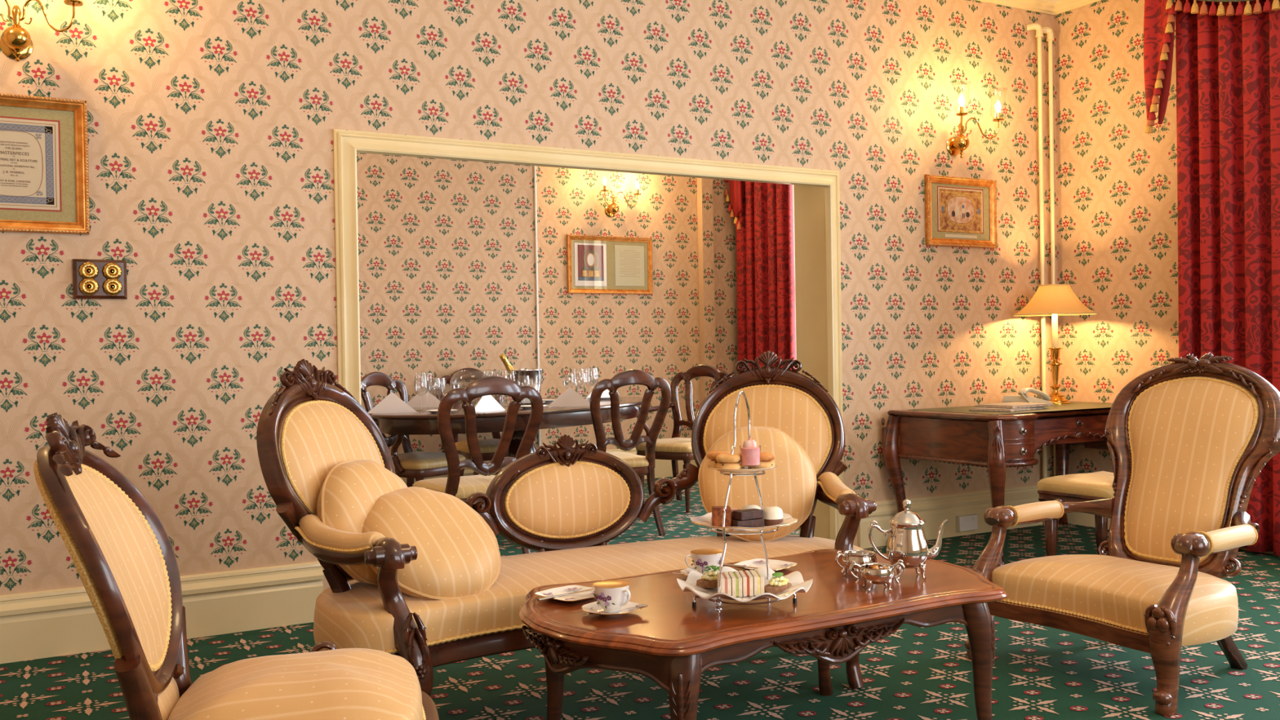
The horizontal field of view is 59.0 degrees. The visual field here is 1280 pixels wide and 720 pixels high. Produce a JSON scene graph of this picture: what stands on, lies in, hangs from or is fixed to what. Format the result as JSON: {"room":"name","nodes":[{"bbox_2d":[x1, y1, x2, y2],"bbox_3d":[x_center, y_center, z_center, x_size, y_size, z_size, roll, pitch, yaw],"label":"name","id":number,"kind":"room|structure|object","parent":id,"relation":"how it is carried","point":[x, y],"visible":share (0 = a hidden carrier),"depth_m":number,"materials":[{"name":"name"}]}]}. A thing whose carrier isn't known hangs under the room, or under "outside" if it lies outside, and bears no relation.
{"room":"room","nodes":[
{"label":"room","id":0,"kind":"room"},
{"bbox_2d":[356,152,538,462],"bbox_3d":[-2.740,-0.522,7.864,4.355,3.240,0.201,-1,1,-30],"label":"wall","id":1,"kind":"structure","parent":0,"point":[446,247],"depth_m":8.47,"materials":[{"name":"paper"}]},
{"bbox_2d":[400,466,504,484],"bbox_3d":[-2.655,0.960,7.774,4.355,0.275,0.040,-1,1,-30],"label":"baseboard","id":2,"kind":"structure","parent":1,"relation":"attached to","point":[468,472],"depth_m":8.45,"materials":[{"name":"beige paint"}]},
{"bbox_2d":[533,165,541,450],"bbox_3d":[-0.806,-0.562,8.859,0.016,3.200,0.016,-1,1,-30],"label":"trim","id":3,"kind":"structure","parent":1,"relation":"attached to","point":[535,166],"depth_m":8.85,"materials":[{"name":"white paint"}]},
{"bbox_2d":[0,0,1058,595],"bbox_3d":[-0.737,-0.532,5.391,7.544,3.240,0.384,-1,1,-30],"label":"wall","id":4,"kind":"structure","parent":0,"point":[211,123],"depth_m":4.88,"materials":[{"name":"paper"}]},
{"bbox_2d":[0,0,83,62],"bbox_3d":[-2.283,-1.298,4.145,0.469,0.392,0.223,-1,1,-30],"label":"wall sconce","id":5,"kind":"object","parent":4,"relation":"attached to","point":[15,42],"visible":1,"depth_m":4.18,"materials":[{"name":"gold metal"}]},
{"bbox_2d":[0,93,89,234],"bbox_3d":[-2.337,-0.735,4.226,0.500,0.512,0.026,-1,1,-30],"label":"framed certificate","id":6,"kind":"object","parent":4,"relation":"attached to","point":[44,174],"visible":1,"depth_m":4.28,"materials":[{"name":"gold metal"}]},
{"bbox_2d":[72,258,127,299],"bbox_3d":[-2.080,-0.312,4.364,0.188,0.152,0.049,-1,1,-30],"label":"light switch","id":7,"kind":"object","parent":4,"relation":"attached to","point":[91,278],"visible":1,"depth_m":4.36,"materials":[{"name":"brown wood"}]},
{"bbox_2d":[0,560,323,663],"bbox_3d":[-2.608,1.006,4.066,2.921,0.250,0.036,-1,1,-30],"label":"baseboard","id":8,"kind":"structure","parent":4,"relation":"attached to","point":[45,624],"depth_m":4.54,"materials":[{"name":"beige paint"}]},
{"bbox_2d":[333,128,844,580],"bbox_3d":[-0.083,0.033,5.522,2.774,2.088,0.044,-1,1,-30],"label":"trim","id":9,"kind":"structure","parent":4,"relation":"attached to","point":[346,143],"depth_m":5.25,"materials":[{"name":"beige paint"}]},
{"bbox_2d":[793,185,830,538],"bbox_3d":[-0.190,0.031,5.707,2.794,2.091,0.379,-1,1,-30],"label":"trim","id":10,"kind":"structure","parent":4,"relation":"attached to","point":[810,233],"depth_m":6.42,"materials":[{"name":"beige paint"}]},
{"bbox_2d":[857,484,1043,548],"bbox_3d":[1.936,0.908,6.696,1.664,0.250,0.036,-1,1,-30],"label":"baseboard","id":11,"kind":"structure","parent":4,"relation":"attached to","point":[934,510],"depth_m":6.60,"materials":[{"name":"beige paint"}]},
{"bbox_2d":[924,173,997,248],"bbox_3d":[1.899,-0.873,6.678,0.565,0.410,0.027,-1,1,-30],"label":"framed print","id":12,"kind":"object","parent":4,"relation":"attached to","point":[960,211],"visible":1,"depth_m":6.68,"materials":[{"name":"gold metal"}]},
{"bbox_2d":[955,514,977,531],"bbox_3d":[1.927,0.958,6.661,0.150,0.090,0.035,-1,1,-30],"label":"wall socket","id":13,"kind":"object","parent":4,"relation":"attached to","point":[969,522],"visible":1,"depth_m":6.64,"materials":[{"name":"beige plastic"}]},
{"bbox_2d":[946,83,1007,158],"bbox_3d":[1.917,-1.374,6.551,0.419,0.392,0.266,-1,1,-30],"label":"wall sconce","id":14,"kind":"object","parent":4,"relation":"attached to","point":[961,143],"visible":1,"depth_m":6.58,"materials":[{"name":"gold metal"}]},
{"bbox_2d":[976,0,1054,15],"bbox_3d":[-0.655,-2.120,5.189,7.544,0.062,0.050,-1,1,-30],"label":"trim","id":15,"kind":"structure","parent":4,"relation":"attached to","point":[1043,6],"depth_m":6.96,"materials":[{"name":"beige paint"}]},
{"bbox_2d":[1026,22,1047,525],"bbox_3d":[2.454,-0.526,6.983,0.104,3.094,0.048,-1,1,3],"label":"pipe","id":16,"kind":"object","parent":4,"relation":"attached to","point":[1039,31],"visible":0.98,"depth_m":6.97,"materials":[{"name":"beige metal"}]},
{"bbox_2d":[1042,26,1057,519],"bbox_3d":[2.538,-0.522,7.031,0.104,3.084,0.048,-1,1,3],"label":"pipe","id":17,"kind":"object","parent":4,"relation":"attached to","point":[1050,34],"visible":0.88,"depth_m":7.01,"materials":[{"name":"beige metal"}]},
{"bbox_2d":[536,165,737,449],"bbox_3d":[-0.020,-0.585,9.951,2.445,3.240,0.201,-1,1,-30],"label":"wall","id":18,"kind":"structure","parent":0,"point":[657,335],"depth_m":9.80,"materials":[{"name":"paper"}]},
{"bbox_2d":[566,234,653,294],"bbox_3d":[-0.250,-0.812,9.688,0.825,0.492,0.024,-1,1,-30],"label":"framed print","id":19,"kind":"object","parent":18,"relation":"attached to","point":[597,264],"visible":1,"depth_m":9.69,"materials":[{"name":"gold wood"}]},
{"bbox_2d":[587,253,594,265],"bbox_3d":[-0.417,-0.851,9.596,0.064,0.100,0.001,-1,1,-30],"label":"mirror","id":20,"kind":"object","parent":19,"relation":"attached to","point":[590,256],"depth_m":9.60,"materials":[{"name":"white fabric"}]},
{"bbox_2d":[577,244,604,280],"bbox_3d":[-0.417,-0.823,9.598,0.245,0.301,0.002,-1,1,-30],"label":"print","id":21,"kind":"object","parent":19,"relation":"attached to","point":[590,257],"depth_m":9.60,"materials":[{"name":"multicoloured"}]},
{"bbox_2d":[600,177,641,218],"bbox_3d":[-0.205,-1.367,9.621,0.440,0.330,0.207,-1,1,-43],"label":"wall sconce","id":22,"kind":"object","parent":18,"relation":"attached to","point":[611,210],"visible":1,"depth_m":9.63,"materials":[{"name":"gold metal"}]},
{"bbox_2d":[605,447,697,479],"bbox_3d":[0.012,0.898,9.832,2.325,0.275,0.040,-1,1,-30],"label":"baseboard","id":23,"kind":"structure","parent":18,"relation":"attached to","point":[663,468],"depth_m":9.93,"materials":[{"name":"beige paint"}]},
{"bbox_2d":[0,476,1279,719],"bbox_3d":[-0.128,1.135,4.655,7.800,0.102,8.900,-1,1,-30],"label":"floor","id":24,"kind":"structure","parent":0,"point":[1040,672],"depth_m":3.87,"materials":[{"name":"green carpet"}]},
{"bbox_2d":[33,412,439,719],"bbox_3d":[-0.769,0.610,2.227,0.750,1.034,0.645,-1,1,-12],"label":"chair","id":25,"kind":"object","parent":24,"relation":"on","point":[121,551],"visible":1,"depth_m":2.14,"materials":[{"name":"beige fabric"}]},
{"bbox_2d":[67,468,168,671],"bbox_3d":[-1.023,0.403,2.167,0.182,0.409,0.420,-1,1,-12],"label":"chair back","id":26,"kind":"object","parent":25,"relation":"on","point":[122,521],"depth_m":2.21,"materials":[{"name":"beige fabric"}]},
{"bbox_2d":[168,648,422,719],"bbox_3d":[-0.675,0.678,2.245,0.478,0.147,0.562,-1,1,-12],"label":"seat cushion","id":27,"kind":"object","parent":25,"relation":"on","point":[333,683],"depth_m":2.15,"materials":[{"name":"beige fabric"}]},
{"bbox_2d":[360,371,465,487],"bbox_3d":[-1.470,0.582,7.236,0.618,1.017,0.591,-1,1,30],"label":"chair","id":28,"kind":"object","parent":24,"relation":"on","point":[409,464],"visible":0.43,"depth_m":7.13,"materials":[{"name":"brown wood"}]},
{"bbox_2d":[391,452,465,469],"bbox_3d":[-1.415,0.630,7.204,0.485,0.075,0.480,-1,1,30],"label":"seat cushion","id":29,"kind":"object","parent":28,"relation":"on","point":[406,460],"depth_m":6.99,"materials":[{"name":"beige fabric"}]},
{"bbox_2d":[435,368,502,475],"bbox_3d":[-1.124,0.567,8.273,0.555,1.017,0.617,-1,1,-34],"label":"dining chair","id":30,"kind":"object","parent":24,"relation":"on","point":[488,447],"visible":0.25,"depth_m":8.33,"materials":[{"name":"brown wood"}]},
{"bbox_2d":[454,438,500,453],"bbox_3d":[-1.091,0.616,8.220,0.480,0.075,0.485,-1,1,-34],"label":"seat cushion","id":31,"kind":"object","parent":30,"relation":"on","point":[486,446],"depth_m":8.05,"materials":[{"name":"beige fabric"}]},
{"bbox_2d":[412,376,542,554],"bbox_3d":[-0.839,0.586,5.711,0.555,1.017,0.617,-1,1,-30],"label":"dining chair","id":32,"kind":"object","parent":24,"relation":"on","point":[461,487],"visible":0.71,"depth_m":5.50,"materials":[{"name":"brown wood"}]},
{"bbox_2d":[412,475,495,498],"bbox_3d":[-0.872,0.635,5.764,0.480,0.075,0.485,-1,1,-30],"label":"seat cushion","id":33,"kind":"object","parent":32,"relation":"on","point":[461,488],"depth_m":5.58,"materials":[{"name":"beige fabric"}]},
{"bbox_2d":[368,396,642,457],"bbox_3d":[-0.806,0.685,7.648,1.399,0.772,2.500,-1,1,30],"label":"dining table","id":34,"kind":"object","parent":24,"relation":"on","point":[424,423],"visible":0.27,"depth_m":6.79,"materials":[{"name":"brown wood"}]},
{"bbox_2d":[367,392,417,413],"bbox_3d":[-1.502,0.255,6.854,0.300,0.126,0.122,-1,1,-12],"label":"napkin","id":35,"kind":"object","parent":34,"relation":"on","point":[392,403],"visible":0.94,"depth_m":6.80,"materials":[{"name":"white"}]},
{"bbox_2d":[406,388,440,407],"bbox_3d":[-1.424,0.248,7.497,0.300,0.126,0.122,-1,1,-5],"label":"napkin","id":36,"kind":"object","parent":34,"relation":"on","point":[417,401],"visible":0.76,"depth_m":7.44,"materials":[{"name":"white"}]},
{"bbox_2d":[474,395,504,412],"bbox_3d":[-0.958,0.247,6.819,0.122,0.126,0.300,-1,1,35],"label":"napkin","id":37,"kind":"object","parent":34,"relation":"on","point":[487,402],"visible":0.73,"depth_m":6.79,"materials":[{"name":"white fabric"}]},
{"bbox_2d":[506,401,545,404],"bbox_3d":[-0.765,0.291,7.603,0.260,0.016,0.260,-1,1,-30],"label":"plate","id":38,"kind":"object","parent":34,"relation":"on","point":[529,403],"visible":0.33,"depth_m":7.51,"materials":[{"name":"white ceramic"}]},
{"bbox_2d":[506,368,544,403],"bbox_3d":[-0.767,0.178,7.602,0.237,0.230,0.237,-1,1,1],"label":"ice bucket","id":39,"kind":"object","parent":38,"relation":"on","point":[535,381],"visible":0.54,"depth_m":7.51,"materials":[{"name":"silver metal"}]},
{"bbox_2d":[499,353,515,381],"bbox_3d":[-0.825,0.120,7.567,0.238,0.331,0.099,-1,1,-31],"label":"champagne bottle","id":40,"kind":"object","parent":39,"relation":"in","point":[508,366],"visible":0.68,"depth_m":7.52,"materials":[{"name":"gold metal"}]},
{"bbox_2d":[547,386,590,406],"bbox_3d":[-0.457,0.234,7.296,0.300,0.126,0.122,-1,1,-10],"label":"napkin","id":41,"kind":"object","parent":34,"relation":"on","point":[570,397],"visible":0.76,"depth_m":7.24,"materials":[{"name":"white"}]},
{"bbox_2d":[583,396,610,399],"bbox_3d":[-0.292,0.277,8.223,0.240,0.016,0.240,-1,1,-30],"label":"plate","id":42,"kind":"object","parent":34,"relation":"on","point":[601,398],"visible":0.38,"depth_m":8.14,"materials":[{"name":"white ceramic"}]},
{"bbox_2d":[584,389,609,399],"bbox_3d":[-0.321,0.223,8.255,0.300,0.126,0.122,-1,1,-40],"label":"napkin","id":43,"kind":"object","parent":42,"relation":"on","point":[605,393],"visible":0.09,"depth_m":8.23,"materials":[{"name":"white fabric"}]},
{"bbox_2d":[256,350,876,696],"bbox_3d":[-0.133,0.542,3.685,2.106,1.124,0.864,-1,1,-28],"label":"settee","id":44,"kind":"object","parent":24,"relation":"on","point":[563,503],"visible":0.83,"depth_m":3.66,"materials":[{"name":"beige fabric"}]},
{"bbox_2d":[279,402,382,514],"bbox_3d":[-0.935,0.366,3.473,0.229,0.480,0.490,-1,1,20],"label":"seat back","id":45,"kind":"object","parent":44,"relation":"on","point":[315,437],"depth_m":3.39,"materials":[{"name":"beige fabric"}]},
{"bbox_2d":[316,458,407,585],"bbox_3d":[-0.799,0.484,3.376,0.237,0.368,0.401,-1,1,21],"label":"cushion","id":46,"kind":"object","parent":44,"relation":"on","point":[351,488],"visible":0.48,"depth_m":3.26,"materials":[{"name":"beige fabric"}]},
{"bbox_2d":[362,486,500,599],"bbox_3d":[-0.615,0.540,3.328,0.395,0.316,0.396,-1,1,-1],"label":"cushion","id":47,"kind":"object","parent":44,"relation":"on","point":[459,555],"visible":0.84,"depth_m":3.25,"materials":[{"name":"beige fabric"}]},
{"bbox_2d":[503,463,628,536],"bbox_3d":[-0.260,0.500,4.044,0.498,0.272,0.112,-1,1,-28],"label":"backrest","id":48,"kind":"object","parent":44,"relation":"on","point":[540,500],"depth_m":3.99,"materials":[{"name":"beige fabric"}]},
{"bbox_2d":[313,534,864,652],"bbox_3d":[-0.124,0.733,3.676,1.862,0.173,0.661,-1,1,-28],"label":"seat cushion","id":49,"kind":"object","parent":44,"relation":"on","point":[351,613],"depth_m":3.26,"materials":[{"name":"beige fabric"}]},
{"bbox_2d":[697,426,817,542],"bbox_3d":[0.418,0.439,4.017,0.422,0.402,0.215,-1,1,-1],"label":"cushion","id":50,"kind":"object","parent":44,"relation":"on","point":[790,486],"visible":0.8,"depth_m":3.96,"materials":[{"name":"beige fabric"}]},
{"bbox_2d":[702,386,832,475],"bbox_3d":[0.476,0.336,4.238,0.490,0.480,0.229,-1,1,12],"label":"backrest","id":51,"kind":"object","parent":44,"relation":"on","point":[805,414],"depth_m":4.24,"materials":[{"name":"beige fabric"}]},
{"bbox_2d":[590,368,671,535],"bbox_3d":[-0.177,0.563,6.949,0.555,1.017,0.617,-1,1,-30],"label":"dining chair","id":52,"kind":"object","parent":24,"relation":"on","point":[642,465],"visible":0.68,"depth_m":6.78,"materials":[{"name":"brown wood"}]},
{"bbox_2d":[606,451,648,467],"bbox_3d":[-0.205,0.612,7.005,0.480,0.075,0.485,-1,1,-30],"label":"seat cushion","id":53,"kind":"object","parent":52,"relation":"on","point":[633,460],"depth_m":6.87,"materials":[{"name":"beige fabric"}]},
{"bbox_2d":[635,364,731,512],"bbox_3d":[0.307,0.545,8.090,0.591,1.017,0.618,-1,1,36],"label":"chair","id":54,"kind":"object","parent":24,"relation":"on","point":[676,448],"visible":0.45,"depth_m":8.25,"materials":[{"name":"brown wood"}]},
{"bbox_2d":[635,437,692,452],"bbox_3d":[0.270,0.595,8.041,0.480,0.075,0.485,-1,1,36],"label":"seat cushion","id":55,"kind":"object","parent":54,"relation":"on","point":[673,444],"depth_m":7.84,"materials":[{"name":"beige fabric"}]},
{"bbox_2d":[519,549,1007,719],"bbox_3d":[0.343,0.862,3.101,1.379,0.481,0.781,-1,1,-30],"label":"coffee table","id":56,"kind":"object","parent":24,"relation":"on","point":[670,642],"visible":0.89,"depth_m":2.83,"materials":[{"name":"brown wood"}]},
{"bbox_2d":[534,584,594,602],"bbox_3d":[-0.181,0.624,3.001,0.167,0.015,0.167,0,1,45],"label":"plate","id":57,"kind":"object","parent":56,"relation":"on","point":[579,597],"visible":0.8,"depth_m":3.03,"materials":[{"name":"white ceramic"}]},
{"bbox_2d":[537,588,594,601],"bbox_3d":[-0.185,0.613,2.963,0.200,0.008,0.015,-1,1,-42],"label":"table knife","id":58,"kind":"object","parent":57,"relation":"on","point":[591,589],"visible":0.96,"depth_m":2.94,"materials":[{"name":"silver metal"}]},
{"bbox_2d":[581,600,642,616],"bbox_3d":[-0.070,0.622,2.811,0.151,0.018,0.151,-1,1,-2],"label":"saucer","id":59,"kind":"object","parent":56,"relation":"on","point":[592,608],"visible":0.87,"depth_m":2.82,"materials":[{"name":"white ceramic"}]},
{"bbox_2d":[591,580,631,613],"bbox_3d":[-0.071,0.591,2.811,0.095,0.068,0.100,-1,1,-8],"label":"teacup","id":60,"kind":"object","parent":59,"relation":"on","point":[611,595],"visible":0.98,"depth_m":2.78,"materials":[{"name":"white ceramic"}]},
{"bbox_2d":[680,567,717,577],"bbox_3d":[0.190,0.614,3.239,0.151,0.018,0.151,-1,1,-2],"label":"saucer","id":61,"kind":"object","parent":56,"relation":"on","point":[688,570],"visible":0.2,"depth_m":3.27,"materials":[{"name":"white ceramic"}]},
{"bbox_2d":[684,548,722,573],"bbox_3d":[0.188,0.583,3.244,0.100,0.068,0.095,-1,1,22],"label":"teacup","id":62,"kind":"object","parent":61,"relation":"on","point":[702,557],"visible":0.84,"depth_m":3.21,"materials":[{"name":"white ceramic"}]},
{"bbox_2d":[692,390,796,614],"bbox_3d":[0.263,0.351,2.889,0.247,0.548,0.215,-1,1,-30],"label":"cake stand","id":63,"kind":"object","parent":56,"relation":"on","point":[718,601],"visible":0.79,"depth_m":2.84,"materials":[{"name":"silver metal"}]},
{"bbox_2d":[708,464,776,473],"bbox_3d":[0.262,0.277,2.888,0.175,0.014,0.165,-1,1,-30],"label":"serving plate","id":64,"kind":"object","parent":63,"relation":"on","point":[743,470],"visible":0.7,"depth_m":2.83,"materials":[{"name":"white ceramic"}]},
{"bbox_2d":[706,450,730,468],"bbox_3d":[0.204,0.257,2.907,0.068,0.046,0.066,-1,1,-9],"label":"scone","id":65,"kind":"object","parent":64,"relation":"on","point":[712,455],"visible":0.52,"depth_m":2.89,"materials":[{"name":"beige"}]},
{"bbox_2d":[715,453,741,472],"bbox_3d":[0.223,0.259,2.851,0.064,0.044,0.066,-1,1,-30],"label":"scone","id":66,"kind":"object","parent":64,"relation":"on","point":[726,461],"visible":0.97,"depth_m":2.83,"materials":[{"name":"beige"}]},
{"bbox_2d":[739,438,759,471],"bbox_3d":[0.278,0.238,2.851,0.054,0.083,0.054,-1,1,-30],"label":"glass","id":67,"kind":"object","parent":64,"relation":"on","point":[749,452],"visible":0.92,"depth_m":2.83,"materials":[{"name":"pink"}]},
{"bbox_2d":[751,451,774,470],"bbox_3d":[0.314,0.257,2.888,0.063,0.043,0.061,-1,1,24],"label":"scone","id":68,"kind":"object","parent":64,"relation":"on","point":[766,458],"visible":0.63,"depth_m":2.86,"materials":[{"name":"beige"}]},
{"bbox_2d":[689,512,798,531],"bbox_3d":[0.264,0.415,2.889,0.266,0.022,0.266,-1,1,-7],"label":"serving plate","id":69,"kind":"object","parent":63,"relation":"on","point":[704,520],"visible":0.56,"depth_m":2.83,"materials":[{"name":"white ceramic"}]},
{"bbox_2d":[711,506,731,528],"bbox_3d":[0.206,0.397,2.858,0.044,0.052,0.036,-1,1,-5],"label":"cake slice","id":70,"kind":"object","parent":69,"relation":"on","point":[717,511],"visible":0.72,"depth_m":2.84,"materials":[{"name":"brown food"}]},
{"bbox_2d":[731,518,764,527],"bbox_3d":[0.270,0.411,2.847,0.076,0.022,0.038,-1,1,-22],"label":"brownie","id":71,"kind":"object","parent":69,"relation":"on","point":[758,522],"visible":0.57,"depth_m":2.83,"materials":[{"name":"brown food"}]},
{"bbox_2d":[733,508,763,520],"bbox_3d":[0.273,0.389,2.850,0.070,0.021,0.036,-1,1,-32],"label":"brownie","id":72,"kind":"object","parent":71,"relation":"on","point":[751,513],"visible":1,"depth_m":2.83,"materials":[{"name":"brown food"}]},
{"bbox_2d":[762,506,782,525],"bbox_3d":[0.338,0.397,2.893,0.055,0.047,0.055,-1,1,-30],"label":"cake","id":73,"kind":"object","parent":69,"relation":"on","point":[772,515],"visible":0.96,"depth_m":2.87,"materials":[{"name":"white food"}]},
{"bbox_2d":[676,566,813,601],"bbox_3d":[0.267,0.577,2.891,0.346,0.038,0.334,-1,1,-30],"label":"serving plate","id":74,"kind":"object","parent":63,"relation":"on","point":[795,578],"visible":0.54,"depth_m":2.87,"materials":[{"name":"white ceramic"}]},
{"bbox_2d":[696,564,719,587],"bbox_3d":[0.188,0.559,2.932,0.088,0.050,0.051,-1,1,-20],"label":"cake","id":75,"kind":"object","parent":74,"relation":"on","point":[709,579],"visible":0.78,"depth_m":2.91,"materials":[{"name":"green food"}]},
{"bbox_2d":[716,571,731,595],"bbox_3d":[0.213,0.569,2.864,0.026,0.048,0.090,-1,1,-2],"label":"sandwich","id":76,"kind":"object","parent":74,"relation":"on","point":[726,581],"visible":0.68,"depth_m":2.82,"materials":[{"name":"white food"}]},
{"bbox_2d":[728,570,742,597],"bbox_3d":[0.241,0.568,2.871,0.026,0.048,0.090,-1,1,-2],"label":"sandwich","id":77,"kind":"object","parent":74,"relation":"on","point":[736,580],"visible":0.86,"depth_m":2.83,"materials":[{"name":"beige food"}]},
{"bbox_2d":[738,570,753,596],"bbox_3d":[0.269,0.568,2.878,0.026,0.048,0.090,-1,1,-2],"label":"sandwich","id":78,"kind":"object","parent":74,"relation":"on","point":[747,578],"visible":0.95,"depth_m":2.83,"materials":[{"name":"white food"}]},
{"bbox_2d":[749,569,764,595],"bbox_3d":[0.298,0.567,2.885,0.026,0.048,0.090,-1,1,-2],"label":"sandwich","id":79,"kind":"object","parent":74,"relation":"on","point":[758,578],"visible":0.76,"depth_m":2.84,"materials":[{"name":"beige food"}]},
{"bbox_2d":[764,572,791,594],"bbox_3d":[0.352,0.567,2.888,0.088,0.047,0.051,-1,1,-40],"label":"cake","id":80,"kind":"object","parent":74,"relation":"on","point":[774,587],"visible":1,"depth_m":2.87,"materials":[{"name":"green food"}]},
{"bbox_2d":[733,558,797,571],"bbox_3d":[0.369,0.612,3.349,0.166,0.015,0.166,0,1,40],"label":"plate","id":81,"kind":"object","parent":56,"relation":"on","point":[779,565],"visible":0.66,"depth_m":3.38,"materials":[{"name":"white ceramic"}]},
{"bbox_2d":[722,563,777,570],"bbox_3d":[0.309,0.602,3.290,0.200,0.008,0.015,-1,1,33],"label":"table knife","id":82,"kind":"object","parent":81,"relation":"on","point":[724,564],"visible":0.68,"depth_m":3.30,"materials":[{"name":"silver metal"}]},
{"bbox_2d":[835,549,876,579],"bbox_3d":[0.617,0.576,3.219,0.112,0.079,0.098,-1,1,17],"label":"jug","id":83,"kind":"object","parent":56,"relation":"on","point":[860,557],"visible":0.7,"depth_m":3.19,"materials":[{"name":"silver metal"}]},
{"bbox_2d":[842,549,876,572],"bbox_3d":[0.624,0.573,3.216,0.098,0.051,0.098,-1,1,-20],"label":"bowl","id":84,"kind":"object","parent":83,"relation":"on","point":[860,557],"depth_m":3.19,"materials":[{"name":"silver metal"}]},
{"bbox_2d":[848,559,905,591],"bbox_3d":[0.638,0.577,3.048,0.124,0.079,0.094,-1,1,-36],"label":"sugar bowl","id":85,"kind":"object","parent":56,"relation":"on","point":[869,575],"visible":1,"depth_m":3.02,"materials":[{"name":"silver metal"}]},
{"bbox_2d":[867,498,948,579],"bbox_3d":[0.757,0.502,3.195,0.203,0.221,0.118,-1,1,28],"label":"teapot","id":86,"kind":"object","parent":56,"relation":"on","point":[907,542],"visible":0.94,"depth_m":3.16,"materials":[{"name":"silver metal"}]},
{"bbox_2d":[881,400,1113,566],"bbox_3d":[2.206,0.651,6.346,1.509,0.772,0.863,-1,1,-30],"label":"writing desk","id":87,"kind":"object","parent":24,"relation":"on","point":[995,441],"visible":0.67,"depth_m":5.99,"materials":[{"name":"brown wood"}]},
{"bbox_2d":[968,406,1044,412],"bbox_3d":[1.994,0.264,6.149,0.360,0.014,0.250,-1,1,-42],"label":"newspaper","id":88,"kind":"object","parent":87,"relation":"on","point":[980,409],"visible":0.73,"depth_m":6.04,"materials":[{"name":"beige paper"}]},
{"bbox_2d":[974,401,1053,408],"bbox_3d":[2.053,0.248,6.206,0.360,0.014,0.250,-1,1,-34],"label":"newspaper","id":89,"kind":"object","parent":88,"relation":"on","point":[1005,405],"visible":1,"depth_m":6.14,"materials":[{"name":"beige paper"}]},
{"bbox_2d":[1001,387,1053,404],"bbox_3d":[2.243,0.210,6.548,0.279,0.105,0.187,-1,1,-38],"label":"telephone","id":90,"kind":"object","parent":87,"relation":"on","point":[1045,397],"visible":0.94,"depth_m":6.48,"materials":[{"name":"beige plastic"}]},
{"bbox_2d":[1013,284,1097,404],"bbox_3d":[2.460,-0.093,6.708,0.469,0.703,0.469,-1,1,-30],"label":"table lamp","id":91,"kind":"object","parent":87,"relation":"on","point":[1055,300],"visible":0.98,"depth_m":6.63,"materials":[{"name":"gold metal"}]},
{"bbox_2d":[1048,347,1071,404],"bbox_3d":[2.463,0.092,6.710,0.164,0.333,0.164,-1,1,-30],"label":"lamp base","id":92,"kind":"object","parent":91,"relation":"attached to","point":[1056,397],"depth_m":6.69,"materials":[{"name":"gold metal"}]},
{"bbox_2d":[1037,471,1116,556],"bbox_3d":[2.329,0.631,5.580,0.495,0.817,0.540,-1,1,-30],"label":"desk chair","id":93,"kind":"object","parent":24,"relation":"on","point":[1077,487],"visible":0.36,"depth_m":5.59,"materials":[{"name":"beige fabric"}]},
{"bbox_2d":[1037,471,1114,497],"bbox_3d":[2.308,0.608,5.619,0.490,0.088,0.449,-1,1,-30],"label":"seat cushion","id":94,"kind":"object","parent":93,"relation":"on","point":[1099,484],"depth_m":5.53,"materials":[{"name":"beige fabric"}]},
{"bbox_2d":[964,351,1279,715],"bbox_3d":[1.717,0.527,3.936,0.866,1.097,0.848,-1,1,-32],"label":"armchair","id":95,"kind":"object","parent":24,"relation":"on","point":[1190,438],"visible":0.88,"depth_m":3.91,"materials":[{"name":"beige fabric"}]},
{"bbox_2d":[991,554,1238,646],"bbox_3d":[1.644,0.789,3.890,0.540,0.178,0.777,-1,1,-32],"label":"seat cushion","id":96,"kind":"object","parent":95,"relation":"on","point":[1083,594],"depth_m":3.73,"materials":[{"name":"beige fabric"}]},
{"bbox_2d":[1126,376,1259,564],"bbox_3d":[1.948,0.392,4.060,0.296,0.661,0.476,-1,1,-32],"label":"chair backrest","id":97,"kind":"object","parent":95,"relation":"on","point":[1193,442],"depth_m":4.00,"materials":[{"name":"beige fabric"}]},
{"bbox_2d":[697,177,715,404],"bbox_3d":[0.595,-0.597,10.145,0.115,3.240,0.080,-1,1,-30],"label":"wall","id":98,"kind":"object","parent":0,"point":[704,186],"visible":0.59,"depth_m":10.11,"materials":[{"name":"paint"}]},
{"bbox_2d":[792,184,796,359],"bbox_3d":[1.896,-0.608,9.041,0.201,3.240,3.297,-1,1,-30],"label":"wall","id":99,"kind":"structure","parent":0,"point":[793,184],"depth_m":9.84,"materials":[{"name":"paper"}]},
{"bbox_2d":[724,179,796,373],"bbox_3d":[1.077,-0.389,9.983,0.171,2.750,0.843,-1,1,-36],"label":"curtain","id":100,"kind":"object","parent":99,"relation":"hanging from","point":[763,212],"visible":0.61,"depth_m":9.95,"materials":[{"name":"red fabric"}]},
{"bbox_2d":[1053,0,1178,474],"bbox_3d":[4.266,-0.605,4.474,0.201,3.240,6.983,-1,1,-30],"label":"wall","id":101,"kind":"structure","parent":0,"point":[1117,211],"depth_m":6.77,"materials":[{"name":"paper"}]},
{"bbox_2d":[1054,0,1101,15],"bbox_3d":[4.228,-2.191,4.231,0.050,0.062,6.600,-1,1,-30],"label":"trim","id":102,"kind":"structure","parent":101,"relation":"attached to","point":[1063,6],"depth_m":6.97,"materials":[{"name":"beige paint"}]},
{"bbox_2d":[1066,512,1273,554],"bbox_3d":[4.285,0.892,4.263,0.036,0.250,6.600,-1,1,-30],"label":"baseboard","id":103,"kind":"structure","parent":101,"relation":"attached to","point":[1078,518],"depth_m":6.94,"materials":[{"name":"beige paint"}]},
{"bbox_2d":[1143,0,1279,555],"bbox_3d":[3.231,-0.587,5.813,0.230,3.173,1.304,-1,1,-30],"label":"curtain","id":104,"kind":"object","parent":101,"relation":"hanging from","point":[1228,51],"visible":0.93,"depth_m":6.00,"materials":[{"name":"red fabric"}]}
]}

